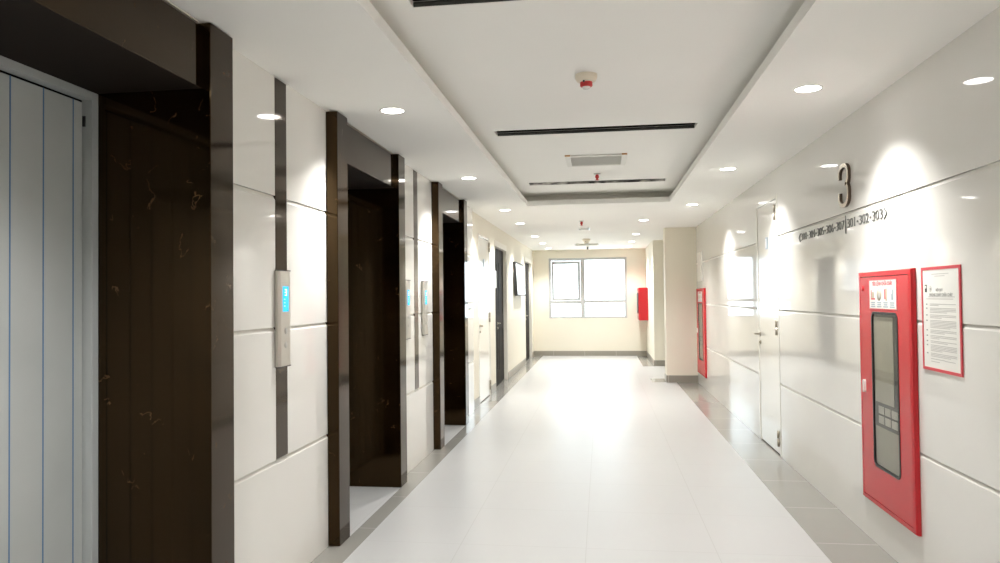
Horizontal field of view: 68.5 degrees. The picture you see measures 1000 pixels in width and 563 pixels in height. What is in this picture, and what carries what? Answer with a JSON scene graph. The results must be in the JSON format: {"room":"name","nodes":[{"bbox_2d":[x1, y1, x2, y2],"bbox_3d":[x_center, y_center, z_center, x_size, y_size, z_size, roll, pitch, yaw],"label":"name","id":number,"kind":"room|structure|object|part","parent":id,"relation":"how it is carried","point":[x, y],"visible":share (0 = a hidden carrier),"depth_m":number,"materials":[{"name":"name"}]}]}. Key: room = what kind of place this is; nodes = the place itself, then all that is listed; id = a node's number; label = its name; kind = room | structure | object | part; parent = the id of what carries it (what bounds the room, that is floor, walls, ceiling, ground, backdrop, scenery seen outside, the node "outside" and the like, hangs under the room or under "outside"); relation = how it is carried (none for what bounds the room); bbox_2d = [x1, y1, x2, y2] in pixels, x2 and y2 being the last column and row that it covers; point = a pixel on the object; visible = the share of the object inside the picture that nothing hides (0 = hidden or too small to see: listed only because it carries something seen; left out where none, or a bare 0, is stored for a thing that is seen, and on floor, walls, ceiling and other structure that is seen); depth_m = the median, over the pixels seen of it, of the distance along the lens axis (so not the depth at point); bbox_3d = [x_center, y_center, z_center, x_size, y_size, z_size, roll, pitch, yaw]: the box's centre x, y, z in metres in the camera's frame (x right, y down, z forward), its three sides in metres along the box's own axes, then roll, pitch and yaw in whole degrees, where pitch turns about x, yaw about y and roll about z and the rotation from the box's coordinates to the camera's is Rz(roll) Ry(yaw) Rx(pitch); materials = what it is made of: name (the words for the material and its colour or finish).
{"room":"elevator lobby","nodes":[
{"label":"elevator lobby","id":0,"kind":"room"},
{"bbox_2d":[81,0,533,562],"bbox_3d":[-1.007,0.112,7.836,0.760,3.220,23.250,-1,-1,8],"label":"wall","id":1,"kind":"structure","parent":0,"point":[281,504],"depth_m":4.16,"materials":[{"name":"grey tile"}]},
{"bbox_2d":[0,0,234,562],"bbox_3d":[-1.613,0.253,2.550,0.620,2.734,1.608,-1,-1,8],"label":"entrance","id":2,"kind":"object","parent":1,"relation":"attached to","point":[117,285],"visible":1,"depth_m":3.12,"materials":[{"name":"wood"}]},
{"bbox_3d":[-1.838,0.421,2.860,0.035,2.393,0.562,-1,-1,8],"label":"door","id":3,"kind":"part","parent":2,"relation":"part of","materials":[{"name":"grey metal"}]},
{"bbox_3d":[-1.845,0.397,2.575,0.050,2.449,1.228,-1,-1,8],"label":"door frame","id":4,"kind":"part","parent":2,"relation":"part of","materials":[{"name":"grey metal"}]},
{"bbox_2d":[273,77,287,458],"bbox_3d":[-1.191,-0.074,3.977,0.018,2.032,0.141,-1,-1,8],"label":"trim","id":5,"kind":"structure","parent":1,"relation":"attached to","point":[280,197],"depth_m":3.97,"materials":[{"name":"metal"}]},
{"bbox_2d":[275,270,290,367],"bbox_3d":[-1.167,0.199,3.958,0.026,0.521,0.148,-1,-1,8],"label":"panel","id":6,"kind":"object","parent":1,"relation":"attached to","point":[282,277],"visible":1,"depth_m":3.92,"materials":[{"name":"silver metal"}]},
{"bbox_2d":[324,111,406,545],"bbox_3d":[-1.212,0.308,5.457,0.620,2.734,1.608,-1,-1,8],"label":"entrance","id":7,"kind":"object","parent":1,"relation":"attached to","point":[365,211],"visible":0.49,"depth_m":6.03,"materials":[{"name":"wood"}]},
{"bbox_2d":[406,280,410,339],"bbox_3d":[-0.819,0.247,6.485,0.028,0.521,0.160,-1,-1,8],"label":"panel","id":8,"kind":"object","parent":1,"relation":"attached to","point":[408,301],"visible":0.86,"depth_m":6.48,"materials":[{"name":"silver metal"}]},
{"bbox_2d":[413,170,418,388],"bbox_3d":[-0.791,-0.019,6.867,0.018,2.032,0.143,-1,-1,8],"label":"trim","id":9,"kind":"structure","parent":1,"relation":"attached to","point":[415,213],"depth_m":6.86,"materials":[{"name":"metal"}]},
{"bbox_2d":[421,281,427,335],"bbox_3d":[-0.730,0.259,7.128,0.028,0.521,0.160,-1,-1,8],"label":"panel","id":10,"kind":"object","parent":1,"relation":"attached to","point":[424,292],"visible":1,"depth_m":7.07,"materials":[{"name":"silver metal"}]},
{"bbox_2d":[431,182,468,449],"bbox_3d":[-0.813,0.363,8.339,0.620,2.734,1.608,-1,-1,8],"label":"entrance","id":11,"kind":"object","parent":1,"relation":"attached to","point":[449,312],"visible":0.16,"depth_m":8.90,"materials":[{"name":"stone"}]},
{"bbox_2d":[478,234,490,402],"bbox_3d":[-0.234,0.546,11.123,0.111,2.468,1.069,-1,-1,8],"label":"door","id":12,"kind":"structure","parent":1,"relation":"in","point":[483,242],"depth_m":11.12,"materials":[{"name":"white paint"}]},
{"bbox_2d":[494,240,507,384],"bbox_3d":[-0.031,0.567,13.013,0.126,2.498,1.588,-1,-1,8],"label":"door","id":13,"kind":"structure","parent":1,"relation":"in","point":[500,250],"depth_m":13.39,"materials":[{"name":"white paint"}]},
{"bbox_2d":[474,351,534,409],"bbox_3d":[0.255,1.782,14.506,0.012,0.125,9.330,-1,-1,8],"label":"baseboard","id":14,"kind":"structure","parent":1,"relation":"attached to","point":[521,364],"depth_m":14.07,"materials":[{"name":"tile"}]},
{"bbox_2d":[513,262,524,295],"bbox_3d":[0.414,-0.041,15.523,0.093,0.690,1.540,-1,-1,8],"label":"board","id":15,"kind":"object","parent":1,"relation":"attached to","point":[518,269],"visible":1,"depth_m":15.15,"materials":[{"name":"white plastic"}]},
{"bbox_2d":[525,257,531,359],"bbox_3d":[0.638,0.674,17.851,0.126,2.468,1.578,-1,-1,8],"label":"door","id":16,"kind":"structure","parent":1,"relation":"in","point":[528,279],"depth_m":18.41,"materials":[{"name":"white paint"}]},
{"bbox_2d":[168,0,999,250],"bbox_3d":[1.619,-1.325,7.475,6.200,0.540,23.400,-1,-1,8],"label":"ceiling","id":17,"kind":"structure","parent":0,"point":[461,75],"depth_m":4.35,"materials":[{"name":"paint"}]},
{"bbox_2d":[380,107,404,113],"bbox_3d":[-0.683,-1.084,4.669,0.160,0.006,0.160,-1,-1,8],"label":"recessed light","id":18,"kind":"object","parent":17,"relation":"in","point":[388,110],"visible":1,"depth_m":4.66,"materials":[{"name":"white glass"}]},
{"bbox_2d":[413,0,512,6],"bbox_3d":[0.384,-1.397,3.225,1.643,0.208,0.220,-1,-1,8],"label":"air slot","id":19,"kind":"object","parent":17,"relation":"attached to","point":[422,3],"visible":0.98,"depth_m":3.40,"materials":[{"name":"black metal"}]},
{"bbox_2d":[461,177,476,179],"bbox_3d":[-0.312,-1.033,7.353,0.160,0.006,0.160,-1,-1,8],"label":"recessed light","id":20,"kind":"object","parent":17,"relation":"in","point":[464,178],"visible":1,"depth_m":7.37,"materials":[{"name":"white glass"}]},
{"bbox_2d":[575,72,596,89],"bbox_3d":[0.529,-1.223,4.504,0.135,0.087,0.135,-1,-1,8],"label":"smoke detector","id":21,"kind":"object","parent":17,"relation":"attached to","point":[585,79],"visible":1,"depth_m":4.47,"materials":[{"name":"beige plastic"}]},
{"bbox_2d":[582,239,589,243],"bbox_3d":[1.812,-0.838,15.416,0.172,0.111,0.172,-1,-1,8],"label":"smoke detector","id":22,"kind":"object","parent":17,"relation":"attached to","point":[586,241],"visible":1,"depth_m":15.36,"materials":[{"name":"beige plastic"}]},
{"bbox_2d":[575,243,598,245],"bbox_3d":[2.013,-0.857,17.054,0.550,0.012,0.600,-1,-1,8],"label":"ceiling vent","id":23,"kind":"object","parent":17,"relation":"in","point":[583,244],"visible":0.94,"depth_m":17.02,"materials":[{"name":"white metal"}]},
{"bbox_2d":[497,123,694,135],"bbox_3d":[0.767,-1.345,6.003,1.643,0.208,0.220,-1,-1,8],"label":"air slot","id":24,"kind":"object","parent":17,"relation":"attached to","point":[687,125],"visible":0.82,"depth_m":6.09,"materials":[{"name":"black metal"}]},
{"bbox_2d":[565,153,626,166],"bbox_3d":[0.957,-1.206,7.326,0.593,0.014,0.592,-1,-1,8],"label":"ceiling vent","id":25,"kind":"object","parent":17,"relation":"in","point":[596,159],"visible":1,"depth_m":7.31,"materials":[{"name":"white metal"}]},
{"bbox_2d":[529,179,664,184],"bbox_3d":[1.150,-1.292,8.774,1.643,0.208,0.235,-1,-1,8],"label":"air slot","id":26,"kind":"object","parent":17,"relation":"attached to","point":[634,180],"visible":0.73,"depth_m":8.86,"materials":[{"name":"black metal"}]},
{"bbox_2d":[594,173,600,179],"bbox_3d":[1.077,-1.161,8.153,0.080,0.072,0.080,-1,-1,8],"label":"sprinkler","id":27,"kind":"object","parent":17,"relation":"attached to","point":[595,174],"visible":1,"depth_m":8.14,"materials":[{"name":"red metal"}]},
{"bbox_2d":[719,167,736,170],"bbox_3d":[2.165,-1.068,6.986,0.160,0.006,0.160,-1,-1,8],"label":"recessed light","id":28,"kind":"object","parent":17,"relation":"in","point":[727,168],"visible":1,"depth_m":7.00,"materials":[{"name":"white glass"}]},
{"bbox_2d":[793,84,822,92],"bbox_3d":[1.790,-1.119,4.272,0.160,0.006,0.160,-1,-1,8],"label":"recessed light","id":29,"kind":"object","parent":17,"relation":"in","point":[806,88],"visible":1,"depth_m":4.26,"materials":[{"name":"white glass"}]},
{"bbox_2d":[795,86,820,91],"bbox_3d":[1.790,-1.119,4.272,0.138,0.001,0.138,-1,-1,8],"label":"diffuser","id":30,"kind":"object","parent":29,"relation":"attached to","point":[801,88],"depth_m":4.26,"materials":[{"name":"white plastic"}]},
{"bbox_2d":[533,248,646,350],"bbox_3d":[2.194,0.307,19.077,3.125,3.220,0.200,-1,-1,8],"label":"wall","id":31,"kind":"structure","parent":0,"point":[629,333],"depth_m":18.95,"materials":[{"name":"beige paint"}]},
{"bbox_2d":[549,257,626,317],"bbox_3d":[2.271,0.167,19.034,1.997,1.557,0.120,-1,-1,8],"label":"window","id":32,"kind":"structure","parent":31,"relation":"in","point":[580,261],"depth_m":19.00,"materials":[{"name":"silver metal"}]},
{"bbox_3d":[1.715,-0.012,19.129,0.743,1.008,0.090,-1,-1,8],"label":"sash","id":33,"kind":"part","parent":32,"relation":"part of","materials":[{"name":"silver metal"}]},
{"bbox_2d":[535,351,646,355],"bbox_3d":[2.316,1.850,18.924,2.861,0.125,0.012,-1,-1,8],"label":"baseboard","id":34,"kind":"structure","parent":31,"relation":"attached to","point":[537,353],"depth_m":18.91,"materials":[{"name":"tile"}]},
{"bbox_2d":[311,356,897,562],"bbox_3d":[1.603,1.725,7.419,6.100,0.080,23.200,-1,-1,8],"label":"floor","id":35,"kind":"structure","parent":0,"point":[570,459],"depth_m":5.83,"materials":[{"name":"tile"}]},
{"bbox_2d":[645,240,664,359],"bbox_3d":[4.808,0.241,17.303,2.539,3.220,2.900,-1,-1,8],"label":"wall","id":36,"kind":"structure","parent":0,"point":[654,264],"depth_m":16.04,"materials":[{"name":"beige paint"}]},
{"bbox_2d":[637,287,647,319],"bbox_3d":[3.546,0.556,18.320,0.244,0.804,0.680,-1,-1,8],"label":"cabinet","id":37,"kind":"object","parent":36,"relation":"attached to","point":[642,293],"visible":1,"depth_m":17.99,"materials":[{"name":"red metal"}]},
{"bbox_3d":[3.445,0.558,18.334,0.010,0.770,0.650,-1,-1,8],"label":"door","id":38,"kind":"part","parent":37,"relation":"part of","materials":[{"name":"red metal"}]},
{"bbox_2d":[646,351,664,365],"bbox_3d":[4.659,1.789,17.207,2.251,0.125,2.750,-1,-1,8],"label":"baseboard","id":39,"kind":"structure","parent":36,"relation":"attached to","point":[654,362],"depth_m":15.99,"materials":[{"name":"tile"}]},
{"bbox_2d":[663,227,697,374],"bbox_3d":[3.375,0.172,13.146,0.839,3.220,0.350,-1,-1,8],"label":"wall pillar","id":40,"kind":"structure","parent":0,"point":[679,243],"depth_m":12.99,"materials":[{"name":"beige paint"}]},
{"bbox_2d":[665,374,697,382],"bbox_3d":[3.236,1.721,13.130,0.550,0.125,0.362,-1,-1,8],"label":"baseboard","id":41,"kind":"structure","parent":40,"relation":"attached to","point":[668,378],"depth_m":12.95,"materials":[{"name":"tile"}]},
{"bbox_2d":[696,6,999,562],"bbox_3d":[2.354,0.004,4.375,0.140,3.220,17.310,-1,-1,8],"label":"wall","id":42,"kind":"structure","parent":0,"point":[925,149],"depth_m":4.32,"materials":[{"name":"grey tile"}]},
{"bbox_2d":[697,251,702,281],"bbox_3d":[3.382,-0.247,12.446,0.022,0.494,0.510,-1,-1,8],"label":"access cover","id":43,"kind":"object","parent":42,"relation":"attached to","point":[699,255],"visible":1,"depth_m":12.38,"materials":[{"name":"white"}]},
{"bbox_3d":[3.373,-0.247,12.447,0.004,0.464,0.480,-1,-1,8],"label":"lid","id":44,"kind":"part","parent":43,"relation":"part of","materials":[{"name":"white ceramic"}]},
{"bbox_2d":[696,288,706,377],"bbox_3d":[3.372,0.840,12.336,0.040,1.452,0.990,-1,-1,8],"label":"cabinet","id":45,"kind":"object","parent":42,"relation":"attached to","point":[700,292],"visible":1,"depth_m":12.26,"materials":[{"name":"red metal"}]},
{"bbox_2d":[753,194,781,456],"bbox_3d":[2.712,0.423,7.445,0.111,2.498,0.964,-1,-1,8],"label":"door","id":46,"kind":"structure","parent":42,"relation":"in","point":[768,309],"depth_m":7.42,"materials":[{"name":"white paint"}]},
{"bbox_2d":[799,207,887,241],"bbox_3d":[2.397,-0.385,5.262,0.005,0.124,1.944,-1,-1,8],"label":"number sign","id":47,"kind":"object","parent":42,"relation":"attached to","point":[812,233],"visible":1,"depth_m":5.07,"materials":[{"name":"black metal"}]},
{"bbox_2d":[838,163,850,207],"bbox_3d":[2.353,-0.656,5.023,0.020,0.301,0.207,-1,-1,8],"label":"number sign","id":48,"kind":"object","parent":42,"relation":"attached to","point":[844,165],"visible":1,"depth_m":4.95,"materials":[{"name":"silver metal"}]},
{"bbox_2d":[858,268,921,535],"bbox_3d":[2.263,0.647,4.314,0.040,1.424,0.810,-1,-1,8],"label":"cabinet","id":49,"kind":"object","parent":42,"relation":"attached to","point":[887,298],"visible":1,"depth_m":4.23,"materials":[{"name":"red metal"}]},
{"bbox_3d":[2.293,0.654,4.625,0.014,0.078,0.022,-1,-1,8],"label":"door pull","id":50,"kind":"part","parent":49,"relation":"part of","materials":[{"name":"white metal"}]},
{"bbox_2d":[921,264,963,376],"bbox_3d":[2.180,0.187,3.634,0.006,0.526,0.422,-1,-1,8],"label":"notice","id":51,"kind":"object","parent":42,"relation":"attached to","point":[941,286],"visible":1,"depth_m":3.61,"materials":[{"name":"white paper"}]}
]}

